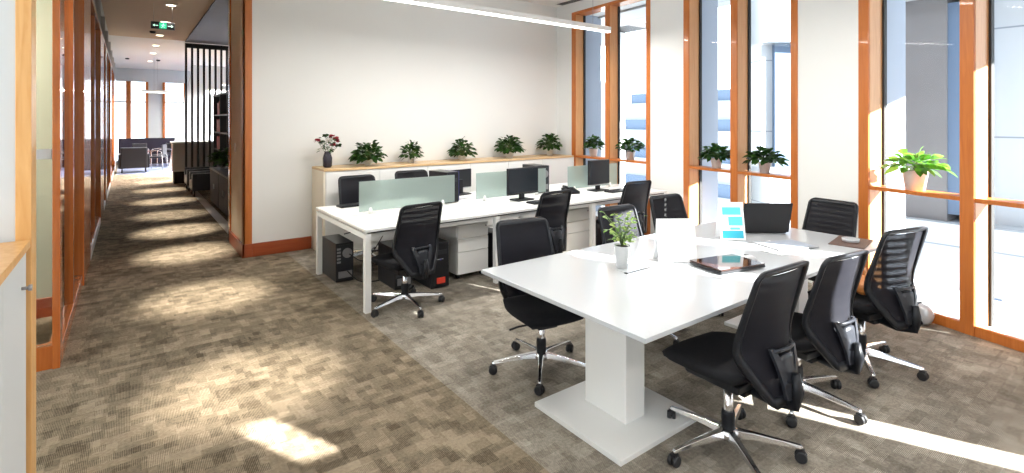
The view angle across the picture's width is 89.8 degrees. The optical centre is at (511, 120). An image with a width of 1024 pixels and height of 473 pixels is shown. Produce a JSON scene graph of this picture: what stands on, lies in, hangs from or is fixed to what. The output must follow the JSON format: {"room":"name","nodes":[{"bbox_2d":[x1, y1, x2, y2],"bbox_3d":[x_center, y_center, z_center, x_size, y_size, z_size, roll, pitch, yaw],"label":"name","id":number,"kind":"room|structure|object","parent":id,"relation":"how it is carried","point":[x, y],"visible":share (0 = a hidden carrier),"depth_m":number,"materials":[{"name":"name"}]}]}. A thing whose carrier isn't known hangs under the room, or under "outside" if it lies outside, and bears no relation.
{"room":"open-plan office","nodes":[
{"label":"open-plan office","id":0,"kind":"room"},
{"bbox_2d":[36,0,51,298],"bbox_3d":[-5.547,-0.195,3.532,3.740,3.850,0.100,0,0,-37],"label":"wall","id":1,"kind":"structure","parent":0,"point":[43,7],"depth_m":4.53,"materials":[{"name":"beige paint"}]},
{"bbox_2d":[36,297,51,318],"bbox_3d":[-5.510,1.647,3.482,3.740,0.165,0.025,0,0,-37],"label":"baseboard","id":2,"kind":"structure","parent":1,"relation":"attached to","point":[43,305],"depth_m":4.52,"materials":[{"name":"brown wood"}]},
{"bbox_2d":[36,0,116,371],"bbox_3d":[-10.067,-0.195,11.665,1.432,3.850,21.200,0,0,-37],"label":"wall partition","id":3,"kind":"structure","parent":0,"point":[82,153],"depth_m":5.07,"materials":[{"name":"red wood"}]},
{"bbox_2d":[115,68,190,163],"bbox_3d":[-13.513,-0.195,22.515,13.700,3.850,0.250,0,0,-37],"label":"wall","id":4,"kind":"structure","parent":0,"point":[155,79],"depth_m":21.36,"materials":[{"name":"white paint"}]},
{"bbox_2d":[115,81,128,160],"bbox_3d":[-15.834,0.010,20.719,0.610,3.200,0.250,0,0,-37],"label":"window","id":5,"kind":"structure","parent":4,"relation":"in","point":[127,82],"depth_m":20.76,"materials":[{"name":"orange wood"}]},
{"bbox_2d":[128,81,147,137],"bbox_3d":[-15.334,0.010,21.093,0.660,3.200,0.250,0,0,-37],"label":"window","id":6,"kind":"structure","parent":4,"relation":"in","point":[129,83],"depth_m":20.98,"materials":[{"name":"orange wood"}]},
{"bbox_2d":[163,82,184,137],"bbox_3d":[-14.344,0.010,21.832,0.830,3.200,0.250,0,0,-37],"label":"window","id":7,"kind":"structure","parent":4,"relation":"in","point":[164,102],"depth_m":21.52,"materials":[{"name":"orange wood"}]},
{"bbox_2d":[168,65,225,166],"bbox_3d":[-11.996,-0.195,20.059,2.350,3.850,0.500,0,0,-37],"label":"wall","id":8,"kind":"structure","parent":0,"point":[180,133],"depth_m":19.74,"materials":[{"name":"white paint"}]},
{"bbox_2d":[231,0,241,241],"bbox_3d":[-3.720,-0.198,6.945,0.005,3.845,0.900,0,0,-37],"label":"wall pier","id":9,"kind":"object","parent":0,"point":[236,5],"visible":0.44,"depth_m":6.94,"materials":[{"name":"brown paint"}]},
{"bbox_2d":[228,0,230,240],"bbox_3d":[-4.016,-0.195,7.360,0.065,3.850,0.120,0,0,-37],"label":"trim","id":10,"kind":"structure","parent":9,"relation":"attached to","point":[229,1],"depth_m":7.30,"materials":[{"name":"red wood"}]},
{"bbox_2d":[229,231,243,257],"bbox_3d":[-3.687,1.647,6.876,0.028,0.165,1.050,0,0,-37],"label":"baseboard","id":11,"kind":"object","parent":9,"relation":"attached to","point":[234,241],"visible":1,"depth_m":6.79,"materials":[{"name":"brown wood"}]},
{"bbox_2d":[101,0,645,70],"bbox_3d":[-4.880,-2.165,10.959,13.700,0.150,30.600,0,0,-37],"label":"ceiling","id":12,"kind":"structure","parent":0,"point":[130,18],"depth_m":11.98,"materials":[{"name":"beige paint"}]},
{"bbox_2d":[141,90,169,92],"bbox_3d":[-11.968,-1.525,17.272,0.800,1.190,0.060,0,0,-37],"label":"pendant lamp","id":13,"kind":"object","parent":12,"relation":"hanging from","point":[142,91],"visible":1,"depth_m":17.23,"materials":[{"name":"white metal"}]},
{"bbox_2d":[151,3,174,29],"bbox_3d":[-6.352,-1.890,9.355,0.360,0.460,0.032,0,0,-37],"label":"exit sign","id":14,"kind":"object","parent":12,"relation":"hanging from","point":[154,24],"visible":1,"depth_m":9.33,"materials":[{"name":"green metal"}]},
{"bbox_2d":[388,0,610,32],"bbox_3d":[-0.136,-1.705,6.389,3.930,0.830,0.060,0,0,-37],"label":"pendant lamp","id":15,"kind":"object","parent":12,"relation":"hanging from","point":[443,4],"visible":1,"depth_m":6.40,"materials":[{"name":"white metal"}]},
{"bbox_2d":[252,0,556,243],"bbox_3d":[-1.599,-0.195,8.523,5.280,3.850,1.130,0,0,-37],"label":"wall","id":16,"kind":"structure","parent":0,"point":[393,74],"depth_m":7.57,"materials":[{"name":"paint"}]},
{"bbox_2d":[185,185,227,233],"bbox_3d":[-6.322,1.728,10.618,0.140,0.004,7.820,0,0,-37],"label":"trim","id":17,"kind":"structure","parent":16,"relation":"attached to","point":[223,223],"depth_m":9.75,"materials":[{"name":"stone"}]},
{"bbox_2d":[242,0,251,244],"bbox_3d":[-3.379,-0.195,6.550,0.097,3.850,0.130,0,0,-37],"label":"trim","id":18,"kind":"structure","parent":16,"relation":"attached to","point":[246,4],"depth_m":6.50,"materials":[{"name":"orange wood"}]},
{"bbox_2d":[243,244,251,257],"bbox_3d":[-3.345,1.647,6.492,0.112,0.165,0.025,0,0,-37],"label":"baseboard","id":19,"kind":"structure","parent":16,"relation":"attached to","point":[247,248],"depth_m":6.48,"materials":[{"name":"brown wood"}]},
{"bbox_2d":[252,236,311,256],"bbox_3d":[-3.009,1.647,6.744,0.728,0.165,0.028,0,0,-37],"label":"baseboard","id":20,"kind":"structure","parent":16,"relation":"attached to","point":[301,243],"depth_m":6.72,"materials":[{"name":"brown wood"}]},
{"bbox_2d":[36,164,1023,472],"bbox_3d":[-4.880,1.760,10.959,13.700,0.060,30.600,0,0,-37],"label":"floor","id":21,"kind":"structure","parent":0,"point":[184,352],"depth_m":3.32,"materials":[{"name":"carpet"}]},
{"bbox_2d":[0,240,32,472],"bbox_3d":[-1.681,1.130,1.300,0.484,1.200,2.135,0,0,-37],"label":"storage cabinet","id":22,"kind":"object","parent":21,"relation":"on","point":[13,287],"visible":1,"depth_m":2.00,"materials":[{"name":"white"}]},
{"bbox_2d":[15,0,35,472],"bbox_3d":[-2.210,-0.195,2.337,0.053,3.850,0.150,0,0,-37],"label":"wall","id":23,"kind":"structure","parent":21,"relation":"on","point":[25,10],"depth_m":2.29,"materials":[{"name":"brown wood"}]},
{"bbox_2d":[116,163,172,174],"bbox_3d":[-10.051,1.727,20.889,9.500,0.006,4.300,0,0,-37],"label":"rug","id":24,"kind":"object","parent":21,"relation":"on","point":[155,169],"depth_m":17.73,"materials":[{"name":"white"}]},
{"bbox_2d":[118,147,149,172],"bbox_3d":[-12.656,1.310,17.208,0.840,0.840,0.800,0,0,-37],"label":"armchair","id":25,"kind":"object","parent":24,"relation":"on","point":[134,157],"visible":1,"depth_m":16.89,"materials":[{"name":"black fabric"}]},
{"bbox_2d":[147,144,167,169],"bbox_3d":[-12.509,1.280,18.109,0.552,0.861,0.551,0,0,-17],"label":"chair","id":26,"kind":"object","parent":24,"relation":"on","point":[163,151],"visible":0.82,"depth_m":18.05,"materials":[{"name":"white"}]},
{"bbox_2d":[150,143,170,166],"bbox_3d":[-13.074,1.280,19.200,0.551,0.861,0.552,0,0,33],"label":"chair","id":27,"kind":"object","parent":24,"relation":"on","point":[168,144],"visible":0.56,"depth_m":19.24,"materials":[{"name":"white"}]},
{"bbox_2d":[118,138,174,163],"bbox_3d":[-14.237,1.215,20.645,2.500,1.030,0.160,0,0,-37],"label":"divider","id":28,"kind":"object","parent":21,"relation":"on","point":[152,143],"visible":0.21,"depth_m":20.48,"materials":[{"name":"black fabric"}]},
{"bbox_2d":[170,141,212,183],"bbox_3d":[-8.538,1.160,14.904,2.260,1.140,0.660,0,0,-37],"label":"reception counter","id":29,"kind":"object","parent":21,"relation":"on","point":[177,147],"depth_m":14.18,"materials":[{"name":"grey wood"}]},
{"bbox_2d":[170,141,212,143],"bbox_3d":[-8.538,0.610,14.904,2.260,0.040,0.660,0,0,-37],"label":"countertop","id":30,"kind":"structure","parent":29,"relation":"on","point":[172,142],"depth_m":14.44,"materials":[{"name":"white laminate"}]},
{"bbox_2d":[184,161,217,190],"bbox_3d":[-7.900,1.373,13.071,0.680,0.714,0.714,0,0,-37],"label":"armchair","id":31,"kind":"object","parent":21,"relation":"on","point":[187,170],"visible":0.43,"depth_m":12.91,"materials":[{"name":"black fabric"}]},
{"bbox_2d":[189,165,220,196],"bbox_3d":[-7.122,1.373,12.030,0.680,0.714,0.714,0,0,-37],"label":"armchair","id":32,"kind":"object","parent":21,"relation":"on","point":[198,180],"visible":0.44,"depth_m":11.67,"materials":[{"name":"black"}]},
{"bbox_2d":[185,43,227,184],"bbox_3d":[-8.007,-0.170,14.302,1.850,3.800,0.100,0,0,-37],"label":"screen","id":33,"kind":"object","parent":21,"relation":"on","point":[215,48],"visible":0.34,"depth_m":13.97,"materials":[{"name":"black metal"}]},
{"bbox_2d":[210,167,227,207],"bbox_3d":[-5.776,1.355,10.427,0.494,0.750,1.240,0,0,-37],"label":"base cabinet","id":34,"kind":"object","parent":21,"relation":"on","point":[214,176],"visible":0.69,"depth_m":10.24,"materials":[{"name":"brown wood"}]},
{"bbox_2d":[207,147,227,167],"bbox_3d":[-5.905,0.765,10.554,0.676,0.429,0.720,0,0,13],"label":"potted plant","id":35,"kind":"object","parent":34,"relation":"on","point":[216,155],"visible":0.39,"depth_m":10.44,"materials":[{"name":"green plant"}]},
{"bbox_2d":[213,91,227,155],"bbox_3d":[-6.914,0.520,12.647,0.340,2.420,3.540,0,0,-37],"label":"bookshelf","id":36,"kind":"object","parent":21,"relation":"on","point":[222,98],"visible":0.3,"depth_m":13.04,"materials":[{"name":"black wood"}]},
{"bbox_2d":[218,172,227,216],"bbox_3d":[-5.028,1.355,9.425,0.494,0.750,1.240,0,0,-37],"label":"base cabinet","id":37,"kind":"object","parent":21,"relation":"on","point":[223,176],"visible":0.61,"depth_m":9.27,"materials":[{"name":"brown wood"}]},
{"bbox_2d":[212,155,227,167],"bbox_3d":[-5.221,0.791,9.709,0.676,0.379,0.706,0,0,12],"label":"potted plant","id":38,"kind":"object","parent":37,"relation":"on","point":[223,161],"visible":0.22,"depth_m":9.55,"materials":[{"name":"green plant"}]},
{"bbox_2d":[322,234,352,282],"bbox_3d":[-1.929,1.520,5.690,0.190,0.420,0.493,0,0,-37],"label":"computer tower","id":39,"kind":"object","parent":21,"relation":"on","point":[336,259],"visible":1,"depth_m":5.53,"materials":[{"name":"black metal"}]},
{"bbox_2d":[342,248,351,257],"bbox_3d":[-1.765,1.420,5.512,0.104,0.104,0.010,0,0,-37],"label":"fan grille","id":40,"kind":"object","parent":39,"relation":"attached to","point":[345,251],"depth_m":5.50,"materials":[{"name":"grey metal"}]},
{"bbox_2d":[338,174,377,264],"bbox_3d":[-1.842,1.218,6.382,0.722,1.022,0.760,0,0,31],"label":"office chair","id":41,"kind":"object","parent":21,"relation":"on","point":[348,186],"visible":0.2,"depth_m":6.55,"materials":[{"name":"black fabric"}]},
{"bbox_2d":[378,240,411,289],"bbox_3d":[-1.238,1.520,5.433,0.190,0.420,0.453,0,0,-37],"label":"computer tower","id":42,"kind":"object","parent":21,"relation":"on","point":[390,279],"visible":0.35,"depth_m":5.35,"materials":[{"name":"black"}]},
{"bbox_2d":[371,201,444,317],"bbox_3d":[-0.991,1.233,4.769,0.708,0.992,0.725,0,0,-43],"label":"office chair","id":43,"kind":"object","parent":21,"relation":"on","point":[415,245],"visible":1,"depth_m":4.57,"materials":[{"name":"black fabric"}]},
{"bbox_2d":[395,169,427,178],"bbox_3d":[-1.242,1.208,6.832,0.722,1.042,0.760,0,0,34],"label":"office chair","id":44,"kind":"object","parent":21,"relation":"on","point":[406,173],"visible":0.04,"depth_m":7.09,"materials":[{"name":"black plastic"}]},
{"bbox_2d":[412,238,448,288],"bbox_3d":[-0.873,1.495,5.479,0.210,0.470,0.476,0,0,-37],"label":"computer tower","id":45,"kind":"object","parent":21,"relation":"on","point":[440,278],"visible":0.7,"depth_m":5.31,"materials":[{"name":"black"}]},
{"bbox_2d":[312,154,573,249],"bbox_3d":[-0.793,1.177,8.079,4.400,1.107,0.535,0,0,-37],"label":"cabinet","id":46,"kind":"object","parent":21,"relation":"on","point":[325,192],"visible":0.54,"depth_m":7.18,"materials":[{"name":"paint"}]},
{"bbox_2d":[315,134,341,167],"bbox_3d":[-2.453,0.399,6.814,0.363,0.448,0.274,0,0,-37],"label":"flower vase","id":47,"kind":"object","parent":46,"relation":"on","point":[327,157],"visible":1,"depth_m":6.79,"materials":[{"name":"grey"}]},
{"bbox_2d":[348,140,387,165],"bbox_3d":[-2.005,0.445,7.143,0.551,0.356,0.544,0,0,-12],"label":"potted plant","id":48,"kind":"object","parent":46,"relation":"on","point":[366,149],"visible":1,"depth_m":7.07,"materials":[{"name":"green plant"}]},
{"bbox_2d":[398,140,423,162],"bbox_3d":[-1.474,0.453,7.551,0.401,0.341,0.404,0,0,-20],"label":"potted plant","id":49,"kind":"object","parent":46,"relation":"on","point":[412,148],"visible":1,"depth_m":7.53,"materials":[{"name":"green plant"}]},
{"bbox_2d":[447,136,477,159],"bbox_3d":[-0.775,0.435,8.088,0.467,0.376,0.478,0,0,-36],"label":"potted plant","id":50,"kind":"object","parent":46,"relation":"on","point":[460,152],"visible":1,"depth_m":8.05,"materials":[{"name":"green plant"}]},
{"bbox_2d":[494,135,525,157],"bbox_3d":[-0.055,0.429,8.584,0.530,0.388,0.562,0,0,-40],"label":"potted plant","id":51,"kind":"object","parent":46,"relation":"on","point":[506,146],"visible":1,"depth_m":8.51,"materials":[{"name":"green plant"}]},
{"bbox_2d":[535,133,562,155],"bbox_3d":[0.656,0.419,9.168,0.518,0.409,0.544,0,0,-9],"label":"potted plant","id":52,"kind":"object","parent":46,"relation":"on","point":[550,138],"visible":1,"depth_m":9.12,"materials":[{"name":"green plant"}]},
{"bbox_2d":[439,221,487,278],"bbox_3d":[-0.591,1.429,5.871,0.400,0.598,0.566,0,0,-37],"label":"drawer pedestal","id":53,"kind":"object","parent":21,"relation":"on","point":[468,243],"visible":0.77,"depth_m":5.63,"materials":[{"name":"white laminate"}]},
{"bbox_2d":[488,227,492,267],"bbox_3d":[-0.200,1.520,6.083,0.190,0.420,0.453,0,0,-41],"label":"computer tower","id":54,"kind":"object","parent":21,"relation":"on","point":[490,230],"visible":0.15,"depth_m":6.00,"materials":[{"name":"black plastic"}]},
{"bbox_2d":[316,183,666,313],"bbox_3d":[-0.024,1.355,6.498,4.340,0.750,1.520,0,0,-37],"label":"desk","id":55,"kind":"object","parent":21,"relation":"on","point":[364,225],"visible":0.51,"depth_m":5.58,"materials":[{"name":"white laminate"}]},
{"bbox_2d":[336,202,358,207],"bbox_3d":[-1.801,0.969,5.919,0.400,0.023,0.150,0,0,-41],"label":"keyboard","id":56,"kind":"object","parent":55,"relation":"on","point":[348,205],"visible":0.62,"depth_m":5.83,"materials":[{"name":"black plastic"}]},
{"bbox_2d":[359,175,454,213],"bbox_3d":[-1.127,0.807,5.669,1.140,0.345,0.043,0,0,-37],"label":"screen","id":57,"kind":"object","parent":55,"relation":"on","point":[391,193],"visible":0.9,"depth_m":5.63,"materials":[{"name":"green glass"}]},
{"bbox_2d":[429,169,458,202],"bbox_3d":[-0.822,0.795,6.219,0.185,0.370,0.373,0,0,-45],"label":"monitor","id":58,"kind":"object","parent":55,"relation":"on","point":[440,172],"visible":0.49,"depth_m":6.13,"materials":[{"name":"black plastic"}]},
{"bbox_2d":[451,168,471,195],"bbox_3d":[-0.689,0.815,6.813,0.180,0.330,0.400,0,0,43],"label":"monitor","id":59,"kind":"object","parent":55,"relation":"on","point":[464,174],"visible":0.58,"depth_m":6.85,"materials":[{"name":"black plastic"}]},
{"bbox_2d":[476,168,545,200],"bbox_3d":[0.011,0.807,6.519,1.100,0.345,0.043,0,0,-37],"label":"screen","id":60,"kind":"object","parent":55,"relation":"on","point":[488,184],"visible":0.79,"depth_m":6.36,"materials":[{"name":"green glass"}]},
{"bbox_2d":[507,166,538,201],"bbox_3d":[0.124,0.780,6.346,0.500,0.400,0.180,0,0,-41],"label":"monitor","id":61,"kind":"object","parent":55,"relation":"on","point":[522,181],"visible":1,"depth_m":6.31,"materials":[{"name":"black plastic"}]},
{"bbox_2d":[522,164,548,192],"bbox_3d":[0.329,0.795,7.078,0.200,0.370,0.373,0,0,-33],"label":"monitor","id":62,"kind":"object","parent":55,"relation":"on","point":[523,165],"visible":0.24,"depth_m":6.97,"materials":[{"name":"black plastic"}]},
{"bbox_2d":[568,163,616,188],"bbox_3d":[1.172,0.807,7.387,1.000,0.345,0.043,0,0,-37],"label":"screen","id":63,"kind":"object","parent":55,"relation":"on","point":[577,175],"visible":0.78,"depth_m":7.25,"materials":[{"name":"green glass"}]},
{"bbox_2d":[587,159,609,191],"bbox_3d":[1.207,0.765,7.205,0.420,0.430,0.180,0,0,-39],"label":"monitor","id":64,"kind":"object","parent":55,"relation":"on","point":[598,170],"visible":0.99,"depth_m":7.16,"materials":[{"name":"black plastic"}]},
{"bbox_2d":[489,216,584,395],"bbox_3d":[0.184,1.233,3.610,0.717,0.992,0.715,0,0,-26],"label":"office chair","id":65,"kind":"object","parent":21,"relation":"on","point":[520,239],"visible":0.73,"depth_m":3.68,"materials":[{"name":"black fabric"}]},
{"bbox_2d":[535,189,571,253],"bbox_3d":[0.306,1.233,5.651,0.713,0.992,0.696,0,0,31],"label":"office chair","id":66,"kind":"object","parent":21,"relation":"on","point":[554,207],"visible":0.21,"depth_m":5.39,"materials":[{"name":"black fabric"}]},
{"bbox_2d":[563,207,588,251],"bbox_3d":[0.686,1.429,6.800,0.400,0.598,0.566,0,0,-37],"label":"drawer pedestal","id":67,"kind":"object","parent":21,"relation":"on","point":[578,218],"visible":0.38,"depth_m":6.57,"materials":[{"name":"white laminate"}]},
{"bbox_2d":[596,216,601,245],"bbox_3d":[1.057,1.520,7.023,0.190,0.420,0.453,0,0,-37],"label":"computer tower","id":68,"kind":"object","parent":21,"relation":"on","point":[598,233],"visible":0.04,"depth_m":6.81,"materials":[{"name":"black plastic"}]},
{"bbox_2d":[596,180,651,235],"bbox_3d":[1.418,1.233,6.552,0.713,0.992,0.696,0,0,39],"label":"office chair","id":69,"kind":"object","parent":21,"relation":"on","point":[633,193],"visible":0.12,"depth_m":6.29,"materials":[{"name":"black fabric"}]},
{"bbox_2d":[598,204,679,343],"bbox_3d":[1.042,1.233,4.172,0.713,0.992,0.696,0,0,37],"label":"office chair","id":70,"kind":"object","parent":21,"relation":"on","point":[623,209],"visible":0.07,"depth_m":4.42,"materials":[{"name":"black fabric"}]},
{"bbox_2d":[481,221,878,466],"bbox_3d":[1.399,1.353,3.741,3.000,0.755,1.340,0,0,-37],"label":"meeting table","id":71,"kind":"object","parent":21,"relation":"on","point":[613,411],"visible":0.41,"depth_m":3.02,"materials":[{"name":"white laminate"}]},
{"bbox_2d":[599,211,636,268],"bbox_3d":[0.724,0.794,3.416,0.308,0.372,0.308,0,0,-41],"label":"potted herb","id":72,"kind":"object","parent":71,"relation":"on","point":[621,249],"visible":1,"depth_m":3.39,"materials":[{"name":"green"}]},
{"bbox_2d":[653,218,696,262],"bbox_3d":[1.143,0.832,3.600,0.270,0.290,0.120,0,0,-3],"label":"tent card","id":73,"kind":"object","parent":71,"relation":"on","point":[675,239],"visible":0.93,"depth_m":3.57,"materials":[{"name":"white paper"}]},
{"bbox_2d":[689,254,764,274],"bbox_3d":[1.442,0.963,3.449,0.400,0.034,0.280,0,0,-25],"label":"closed laptop","id":74,"kind":"object","parent":71,"relation":"on","point":[728,263],"visible":1,"depth_m":3.40,"materials":[{"name":"black"}]},
{"bbox_2d":[715,202,745,239],"bbox_3d":[1.810,0.827,4.261,0.200,0.300,0.130,0,0,1],"label":"tent card","id":75,"kind":"object","parent":71,"relation":"on","point":[730,225],"visible":1,"depth_m":4.23,"materials":[{"name":"white paper"}]},
{"bbox_2d":[743,203,792,232],"bbox_3d":[2.190,0.840,4.546,0.410,0.272,0.340,0,0,1],"label":"open laptop","id":76,"kind":"object","parent":71,"relation":"on","point":[758,217],"visible":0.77,"depth_m":4.41,"materials":[{"name":"black plastic"}]},
{"bbox_2d":[742,240,808,254],"bbox_3d":[2.023,0.977,3.950,0.385,0.006,0.317,0,0,-30],"label":"paper stack","id":77,"kind":"object","parent":71,"relation":"on","point":[752,246],"visible":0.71,"depth_m":3.86,"materials":[{"name":"white paper"}]},
{"bbox_2d":[753,239,818,250],"bbox_3d":[2.130,0.967,4.000,0.380,0.010,0.260,0,0,-17],"label":"paper","id":78,"kind":"object","parent":77,"relation":"on","point":[790,244],"visible":1,"depth_m":3.96,"materials":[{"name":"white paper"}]},
{"bbox_2d":[828,235,872,248],"bbox_3d":[2.728,0.977,4.135,0.240,0.005,0.400,0,0,43],"label":"placemat","id":79,"kind":"object","parent":71,"relation":"on","point":[863,243],"visible":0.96,"depth_m":4.07,"materials":[{"name":"brown leather"}]},
{"bbox_2d":[841,237,859,242],"bbox_3d":[2.720,0.960,4.129,0.124,0.030,0.124,0,0,-37],"label":"ashtray","id":80,"kind":"object","parent":79,"relation":"on","point":[845,239],"visible":1,"depth_m":4.10,"materials":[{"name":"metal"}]},
{"bbox_2d":[649,193,723,315],"bbox_3d":[1.651,1.233,4.828,0.713,0.992,0.696,0,0,39],"label":"office chair","id":81,"kind":"object","parent":21,"relation":"on","point":[665,206],"visible":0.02,"depth_m":5.10,"materials":[{"name":"black fabric"}]},
{"bbox_2d":[662,260,808,472],"bbox_3d":[1.154,1.210,2.717,0.723,1.039,0.688,0,0,34],"label":"office chair","id":82,"kind":"object","parent":21,"relation":"on","point":[760,360],"visible":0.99,"depth_m":2.47,"materials":[{"name":"black fabric"}]},
{"bbox_2d":[786,250,868,427],"bbox_3d":[1.798,1.243,3.180,0.707,0.972,0.723,0,0,-29],"label":"office chair","id":83,"kind":"object","parent":21,"relation":"on","point":[826,332],"visible":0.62,"depth_m":2.92,"materials":[{"name":"black fabric"}]},
{"bbox_2d":[802,197,858,296],"bbox_3d":[2.710,1.233,4.643,0.696,0.992,0.713,0,0,39],"label":"office chair","id":84,"kind":"object","parent":21,"relation":"on","point":[829,216],"visible":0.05,"depth_m":4.77,"materials":[{"name":"black fabric"}]},
{"bbox_2d":[807,226,928,388],"bbox_3d":[2.497,1.218,3.647,0.702,1.022,0.758,0,0,-22],"label":"office chair","id":85,"kind":"object","parent":21,"relation":"on","point":[890,299],"visible":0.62,"depth_m":3.37,"materials":[{"name":"black fabric"}]},
{"bbox_2d":[856,268,866,294],"bbox_3d":[2.471,1.120,3.593,0.138,0.172,0.240,0,0,33],"label":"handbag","id":86,"kind":"object","parent":85,"relation":"on","point":[860,290],"visible":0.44,"depth_m":3.53,"materials":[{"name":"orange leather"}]},
{"bbox_2d":[918,301,934,324],"bbox_3d":[3.469,1.641,4.417,0.136,0.178,0.257,0,0,-17],"label":"shoulder bag","id":87,"kind":"object","parent":21,"relation":"on","point":[927,314],"visible":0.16,"depth_m":4.31,"materials":[{"name":"leather"}]},
{"bbox_2d":[557,3,571,154],"bbox_3d":[0.981,-0.195,9.601,0.229,3.850,0.683,0,0,-37],"label":"wall","id":88,"kind":"structure","parent":0,"point":[564,34],"depth_m":9.46,"materials":[{"name":"paint"}]},
{"bbox_2d":[572,0,649,234],"bbox_3d":[1.869,-0.195,8.662,0.712,3.850,1.867,0,0,-32],"label":"window","id":89,"kind":"structure","parent":88,"relation":"in","point":[611,9],"depth_m":8.51,"materials":[{"name":"orange wood"}]},
{"bbox_2d":[583,134,604,156],"bbox_3d":[1.407,0.429,8.910,0.360,0.388,0.390,0,0,-29],"label":"potted plant","id":90,"kind":"object","parent":89,"relation":"on","point":[593,151],"visible":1,"depth_m":8.88,"materials":[{"name":"green plant"}]},
{"bbox_2d":[615,137,645,159],"bbox_3d":[1.869,0.443,8.171,0.499,0.359,0.493,0,0,-6],"label":"potted plant","id":91,"kind":"object","parent":89,"relation":"on","point":[630,152],"visible":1,"depth_m":8.12,"materials":[{"name":"green plant"}]},
{"bbox_2d":[586,15,600,210],"bbox_3d":[1.005,-0.195,9.780,1.298,3.850,0.412,0,0,29],"label":"wall","id":92,"kind":"structure","parent":0,"point":[593,38],"depth_m":9.55,"materials":[{"name":"white paint"}]},
{"bbox_2d":[601,32,624,184],"bbox_3d":[1.440,-0.195,11.405,3.040,3.850,0.150,0,0,-37],"label":"wall","id":93,"kind":"structure","parent":0,"point":[622,35],"depth_m":12.15,"materials":[{"name":"paint"}]},
{"bbox_2d":[614,243,629,268],"bbox_3d":[0.730,0.905,3.417,0.106,0.150,0.106,0,0,-41],"label":"pot","id":94,"kind":"object","parent":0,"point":[621,250],"depth_m":3.38,"materials":[{"name":"white ceramic"}]},
{"bbox_2d":[650,0,682,234],"bbox_3d":[2.326,-0.195,7.467,0.230,3.850,0.643,0,0,-29],"label":"wall pier","id":95,"kind":"object","parent":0,"point":[666,16],"visible":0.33,"depth_m":7.41,"materials":[{"name":"paint"}]},
{"bbox_2d":[683,0,797,228],"bbox_3d":[3.063,-0.195,6.524,0.712,3.850,1.684,0,0,-26],"label":"window","id":96,"kind":"structure","parent":95,"relation":"attached to","point":[740,10],"depth_m":6.39,"materials":[{"name":"orange wood"}]},
{"bbox_2d":[697,143,729,167],"bbox_3d":[2.679,0.460,6.741,0.474,0.326,0.492,0,0,5],"label":"potted plant","id":97,"kind":"object","parent":96,"relation":"on","point":[719,153],"visible":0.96,"depth_m":6.69,"materials":[{"name":"green plant"}]},
{"bbox_2d":[742,146,788,172],"bbox_3d":[3.006,0.464,6.097,0.525,0.319,0.492,0,0,26],"label":"potted plant","id":98,"kind":"object","parent":96,"relation":"on","point":[766,159],"visible":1,"depth_m":6.05,"materials":[{"name":"green plant"}]},
{"bbox_2d":[598,0,752,26],"bbox_3d":[3.640,-2.085,6.464,3.630,0.370,10.000,0,0,-37],"label":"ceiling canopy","id":99,"kind":"object","parent":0,"point":[634,15],"visible":0.11,"depth_m":9.30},
{"bbox_2d":[702,0,717,223],"bbox_3d":[2.630,-0.195,7.641,0.470,3.850,0.650,0,0,-29],"label":"wall","id":100,"kind":"structure","parent":0,"point":[709,7],"depth_m":7.38,"materials":[{"name":"white paint"}]},
{"bbox_2d":[798,0,857,282],"bbox_3d":[3.356,-0.195,5.350,0.230,3.850,0.669,0,0,-22],"label":"wall pier","id":101,"kind":"object","parent":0,"point":[827,29],"visible":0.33,"depth_m":5.31,"materials":[{"name":"paint"}]},
{"bbox_2d":[858,0,1023,352],"bbox_3d":[4.010,-0.195,4.283,0.712,3.850,1.786,0,0,-21],"label":"window","id":102,"kind":"structure","parent":101,"relation":"attached to","point":[974,313],"depth_m":4.17,"materials":[{"name":"orange wood"}]},
{"bbox_2d":[877,148,956,190],"bbox_3d":[3.623,0.426,4.584,0.531,0.394,0.552,0,0,14],"label":"potted plant","id":103,"kind":"object","parent":102,"relation":"on","point":[915,179],"visible":1,"depth_m":4.55,"materials":[{"name":"green plant"}]},
{"bbox_2d":[887,0,905,233],"bbox_3d":[3.681,-0.195,5.480,0.470,3.850,0.673,0,0,-22],"label":"wall","id":104,"kind":"structure","parent":0,"point":[896,9],"depth_m":5.21,"materials":[{"name":"white paint"}]},
{"bbox_3d":[-3.059,-0.195,1.709,1.945,3.850,0.120,0,0,-37],"label":"wall pier","id":105,"kind":"object","parent":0,"visible":0},
{"bbox_2d":[0,0,14,242],"bbox_3d":[-2.254,-0.195,2.304,0.057,3.850,0.130,0,0,-37],"label":"trim","id":106,"kind":"structure","parent":105,"relation":"attached to","point":[7,7],"depth_m":2.25,"materials":[{"name":"white paint"}]},
{"label":"outside","id":107,"kind":"structure","parent":0,"visible":0},
{"bbox_2d":[914,279,1023,324],"bbox_3d":[4.021,1.940,5.070,0.896,0.480,10.972,0,0,-22],"label":"trim ledge","id":108,"kind":"object","parent":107,"point":[1017,312],"visible":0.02,"depth_m":4.96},
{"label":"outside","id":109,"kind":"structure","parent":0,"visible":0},
{"bbox_3d":[6.032,6.280,16.989,90.000,0.100,100.000,0,0,-37],"label":"ground","id":110,"kind":"structure","parent":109,"visible":0},
{"bbox_2d":[625,89,729,201],"bbox_3d":[13.675,2.030,40.175,10.000,8.400,18.000,0,0,-37],"label":"building","id":111,"kind":"structure","parent":110,"relation":"on","point":[635,112],"depth_m":38.81,"materials":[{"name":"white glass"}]},
{"bbox_2d":[751,0,790,227],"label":"window","id":112,"kind":"structure","parent":110,"relation":"on","point":[770,19],"depth_m":10.79,"materials":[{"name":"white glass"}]},
{"bbox_2d":[906,0,1023,307],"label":"window","id":113,"kind":"structure","parent":110,"relation":"on","point":[932,26],"depth_m":7.23,"materials":[{"name":"glass"}]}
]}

